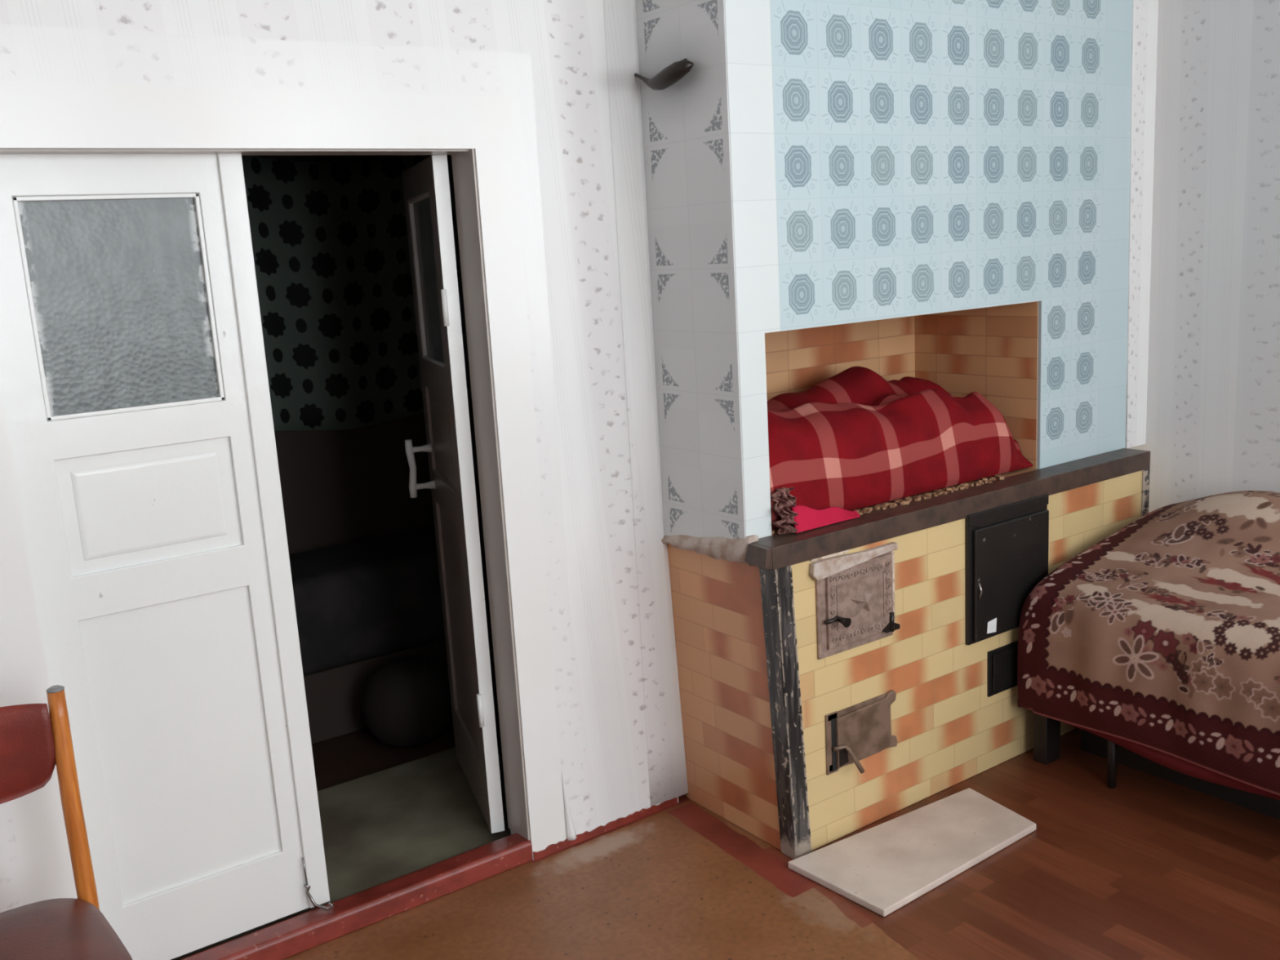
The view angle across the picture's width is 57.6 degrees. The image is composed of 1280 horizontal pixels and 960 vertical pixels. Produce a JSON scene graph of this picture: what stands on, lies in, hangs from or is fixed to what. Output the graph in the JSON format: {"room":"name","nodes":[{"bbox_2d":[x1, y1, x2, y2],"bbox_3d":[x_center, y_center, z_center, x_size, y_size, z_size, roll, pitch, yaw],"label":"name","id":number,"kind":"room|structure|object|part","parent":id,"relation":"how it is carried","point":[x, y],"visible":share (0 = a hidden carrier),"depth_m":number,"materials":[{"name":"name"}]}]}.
{"room":"bedroom","nodes":[
{"label":"bedroom","id":0,"kind":"room"},
{"bbox_2d":[0,0,688,912],"bbox_3d":[-1.442,-0.281,2.119,3.642,3.050,0.142,-11,14,-34],"label":"wall","id":1,"kind":"structure","parent":0,"point":[545,95],"depth_m":2.87,"materials":[{"name":"paint"}]},
{"bbox_2d":[0,153,333,959],"bbox_3d":[-1.024,0.207,2.531,0.534,1.778,0.098,-11,14,-34],"label":"door","id":2,"kind":"structure","parent":1,"relation":"in","point":[134,380],"depth_m":2.53,"materials":[{"name":"white paint"}]},
{"bbox_3d":[-1.079,-0.367,2.434,0.363,0.451,0.006,-11,14,-34],"label":"glass pane","id":3,"kind":"part","parent":2,"relation":"part of","materials":[{"name":"glass"}]},
{"bbox_3d":[-1.056,0.052,2.518,0.361,0.252,0.026,-11,14,-34],"label":"panel","id":4,"kind":"part","parent":2,"relation":"part of","materials":[{"name":"white paint"}]},
{"bbox_3d":[-1.026,0.589,2.627,0.361,0.664,0.020,-11,14,-34],"label":"panel","id":5,"kind":"part","parent":2,"relation":"part of","materials":[{"name":"white paint"}]},
{"bbox_2d":[0,148,469,155],"bbox_3d":[-0.862,-0.704,2.502,1.059,0.004,0.095,-11,14,-34],"label":"trim","id":6,"kind":"structure","parent":1,"relation":"attached to","point":[2,151],"depth_m":2.48,"materials":[{"name":"paint"}]},
{"bbox_2d":[180,833,533,959],"bbox_3d":[-0.741,1.065,2.831,1.065,0.058,0.082,-11,14,-34],"label":"door threshold","id":7,"kind":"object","parent":1,"relation":"attached to","point":[291,936],"depth_m":2.86,"materials":[{"name":"red paint"}]},
{"bbox_2d":[401,155,504,833],"bbox_3d":[-0.558,0.045,3.236,0.113,1.787,0.563,-7,12,-18],"label":"door","id":8,"kind":"structure","parent":1,"relation":"in","point":[426,185],"depth_m":3.14,"materials":[{"name":"paint"}]},
{"bbox_3d":[-0.636,-0.037,3.405,0.062,0.136,0.026,-7,12,-18],"label":"handle post","id":9,"kind":"part","parent":8,"relation":"part of","materials":[{"name":"silver metal"}]},
{"bbox_3d":[-0.563,-0.539,3.148,0.006,0.451,0.394,-7,12,-18],"label":"glass pane","id":10,"kind":"part","parent":8,"relation":"part of","materials":[{"name":"glass"}]},
{"bbox_3d":[-0.539,-0.120,3.232,0.026,0.252,0.392,-7,12,-18],"label":"panel","id":11,"kind":"part","parent":8,"relation":"part of","materials":[{"name":"paint"}]},
{"bbox_3d":[-0.506,0.417,3.340,0.020,0.664,0.392,-7,12,-18],"label":"panel","id":12,"kind":"part","parent":8,"relation":"part of","materials":[{"name":"paint"}]},
{"bbox_2d":[451,148,530,840],"bbox_3d":[-0.376,0.084,2.969,0.006,1.784,0.110,-11,14,-34],"label":"trim","id":13,"kind":"structure","parent":1,"relation":"attached to","point":[464,166],"depth_m":2.95,"materials":[{"name":"paint"}]},
{"bbox_2d":[252,155,481,555],"bbox_3d":[-1.645,-0.402,3.940,3.600,2.600,0.100,-11,14,-34],"label":"wall","id":14,"kind":"structure","parent":0,"point":[338,487],"depth_m":4.35,"materials":[{"name":"brown paint"}]},
{"bbox_2d":[241,155,471,431],"bbox_3d":[-1.107,-0.682,4.194,1.752,1.010,0.039,-11,14,-34],"label":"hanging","id":15,"kind":"object","parent":14,"relation":"hanging from","point":[330,240],"visible":0.41,"depth_m":4.21},
{"bbox_2d":[282,689,1279,959],"bbox_3d":[0.355,1.310,1.578,5.445,0.064,6.655,-11,14,-34],"label":"floor","id":16,"kind":"structure","parent":0,"point":[1147,867],"depth_m":2.86,"materials":[{"name":"brown wood"}]},
{"bbox_2d":[0,684,133,959],"bbox_3d":[-1.095,0.854,1.949,0.436,0.858,0.448,-11,14,-34],"label":"wooden chair","id":17,"kind":"object","parent":16,"relation":"on","point":[33,739],"visible":1,"depth_m":2.10,"materials":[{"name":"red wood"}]},
{"bbox_3d":[-1.228,0.514,2.044,0.358,0.190,0.056,-11,14,-34],"label":"backrest","id":18,"kind":"part","parent":17,"relation":"part of","materials":[{"name":"red plastic"}]},
{"bbox_3d":[-1.088,0.831,1.932,0.426,0.056,0.418,-11,14,-34],"label":"seat","id":19,"kind":"part","parent":17,"relation":"part of","materials":[{"name":"brown plastic"}]},
{"bbox_3d":[-1.042,0.803,2.202,0.037,0.853,0.065,-11,14,-34],"label":"post","id":20,"kind":"part","parent":17,"relation":"part of","materials":[{"name":"orange wood"}]},
{"bbox_2d":[171,746,511,959],"bbox_3d":[-0.854,1.011,3.223,1.270,0.016,0.680,-11,14,-34],"label":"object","id":21,"kind":"structure","parent":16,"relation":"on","point":[378,828],"depth_m":3.30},
{"bbox_2d":[288,516,496,744],"bbox_3d":[-1.087,0.560,4.116,1.600,0.575,0.440,-11,14,-34],"label":"bed","id":22,"kind":"object","parent":16,"relation":"on","point":[362,606],"visible":0.12,"depth_m":3.98,"materials":[{"name":"brown"}]},
{"bbox_3d":[-1.094,0.440,4.092,1.600,0.330,0.440,-11,14,-34],"label":"mattress","id":23,"kind":"part","parent":22,"relation":"part of","materials":[{"name":"black fabric"}]},
{"bbox_2d":[363,656,452,746],"bbox_3d":[-0.770,0.738,3.888,0.310,0.280,0.248,-11,14,-34],"label":"pouf","id":24,"kind":"object","parent":16,"relation":"on","point":[406,700],"visible":0.98,"depth_m":3.79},
{"bbox_2d":[634,0,1150,859],"bbox_3d":[0.749,-0.660,3.393,1.708,3.050,0.710,-11,14,-34],"label":"stove","id":25,"kind":"object","parent":16,"relation":"on","point":[937,192],"visible":0.87,"depth_m":3.13,"materials":[{"name":"blue tile"}]},
{"bbox_3d":[0.038,-0.990,2.866,0.064,0.070,0.281,-11,14,-34],"label":"damper handle","id":26,"kind":"part","parent":25,"relation":"part of","materials":[{"name":"grey metal"}]},
{"bbox_2d":[770,486,802,534],"bbox_3d":[0.369,0.079,2.958,0.074,0.113,0.060,-11,14,-34],"label":"rag","id":27,"kind":"object","parent":25,"relation":"on","point":[784,500],"visible":1,"depth_m":2.95,"materials":[{"name":"brown fabric"}]},
{"bbox_2d":[791,505,860,533],"bbox_3d":[0.487,0.083,3.037,0.262,0.063,0.037,-12,14,-37],"label":"cloth","id":28,"kind":"object","parent":25,"relation":"on","point":[807,518],"visible":1,"depth_m":3.02,"materials":[{"name":"red fabric"}]},
{"bbox_3d":[0.503,0.362,2.961,0.056,0.026,0.044,-11,14,-34],"label":"latch knob","id":29,"kind":"part","parent":25,"relation":"part of","materials":[{"name":"grey metal"}]},
{"bbox_3d":[0.538,0.728,3.072,0.034,0.052,0.001,-11,14,-34],"label":"shadow plate","id":30,"kind":"part","parent":25,"relation":"part of","materials":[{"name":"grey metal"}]},
{"bbox_3d":[0.549,0.735,3.065,0.087,0.087,0.020,-6,12,-14],"label":"latch handle","id":31,"kind":"part","parent":25,"relation":"part of","materials":[{"name":"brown metal"}]},
{"bbox_3d":[0.562,0.320,3.039,0.275,0.242,0.008,-11,14,-34],"label":"firebox door frame","id":32,"kind":"part","parent":25,"relation":"part of","materials":[{"name":"paint"}]},
{"bbox_3d":[0.583,0.675,3.112,0.237,0.167,0.005,-11,14,-34],"label":"ash door frame","id":33,"kind":"part","parent":25,"relation":"part of","materials":[{"name":"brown metal"}]},
{"bbox_3d":[0.574,0.315,3.037,0.239,0.208,0.009,-11,14,-34],"label":"firebox door","id":34,"kind":"part","parent":25,"relation":"part of","materials":[{"name":"paint"}]},
{"bbox_3d":[0.608,0.667,3.121,0.227,0.164,0.011,-11,14,-34],"label":"ash door","id":35,"kind":"part","parent":25,"relation":"part of","materials":[{"name":"brown metal"}]},
{"bbox_2d":[767,366,1032,529],"bbox_3d":[0.648,-0.145,3.413,1.088,0.337,0.430,-11,14,-34],"label":"plaid blanket","id":36,"kind":"object","parent":25,"relation":"on","point":[856,438],"visible":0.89,"depth_m":3.27,"materials":[{"name":"red fabric"}]},
{"bbox_3d":[1.098,0.555,3.461,0.190,0.140,0.014,-11,14,-34],"label":"soot door","id":37,"kind":"part","parent":25,"relation":"part of","materials":[{"name":"black metal"}]},
{"bbox_2d":[964,493,1048,644],"bbox_3d":[1.076,0.258,3.386,0.360,0.382,0.034,-11,14,-34],"label":"oven","id":38,"kind":"object","parent":25,"relation":"in","point":[1006,540],"depth_m":3.36,"materials":[{"name":"black metal"}]},
{"bbox_2d":[788,787,1035,916],"bbox_3d":[0.740,0.955,3.052,0.664,0.019,0.312,-11,14,-34],"label":"board","id":39,"kind":"object","parent":16,"relation":"on","point":[882,868],"visible":1,"depth_m":3.01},
{"bbox_2d":[1033,713,1279,819],"bbox_3d":[2.041,0.662,2.919,0.775,0.500,1.910,-11,14,-34],"label":"bed","id":40,"kind":"object","parent":16,"relation":"on","point":[1046,746],"visible":0.15,"depth_m":3.38,"materials":[{"name":"black wood"}]},
{"bbox_3d":[1.223,0.717,3.495,0.071,0.260,0.045,-11,14,-34],"label":"leg","id":41,"kind":"part","parent":40,"relation":"part of","materials":[{"name":"black wood"}]},
{"bbox_3d":[1.341,0.778,3.308,0.028,0.200,0.028,-11,14,-34],"label":"support leg","id":42,"kind":"part","parent":40,"relation":"part of","materials":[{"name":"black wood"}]},
{"bbox_2d":[1017,490,1279,795],"bbox_3d":[1.948,0.436,2.923,0.849,0.595,1.768,-11,14,-34],"label":"bedspread","id":43,"kind":"object","parent":40,"relation":"on","point":[1162,634],"visible":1,"depth_m":3.16,"materials":[{"name":"brown fabric"}]},
{"bbox_2d":[1062,722,1279,799],"bbox_3d":[1.735,0.750,2.661,0.032,0.177,1.750,-11,14,-34],"label":"blanket","id":44,"kind":"object","parent":40,"relation":"hanging from","point":[1179,765],"visible":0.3,"depth_m":3.08,"materials":[{"name":"red fabric"}]},
{"bbox_3d":[1.877,0.813,2.824,0.015,0.260,1.810,-11,14,-34],"label":"board","id":45,"kind":"part","parent":40,"relation":"part of","materials":[{"name":"black wood"}]},
{"bbox_2d":[1124,0,1158,448],"bbox_3d":[1.424,-1.221,3.848,0.153,2.205,0.503,-11,14,-34],"label":"wall","id":46,"kind":"structure","parent":0,"point":[1144,12],"depth_m":3.72,"materials":[{"name":"paint"}]},
{"bbox_2d":[1128,0,1279,512],"bbox_3d":[2.832,-0.552,2.249,0.120,3.050,5.120,-11,14,-34],"label":"wall","id":47,"kind":"structure","parent":0,"point":[1213,413],"depth_m":3.60,"materials":[{"name":"paint"}]}
]}

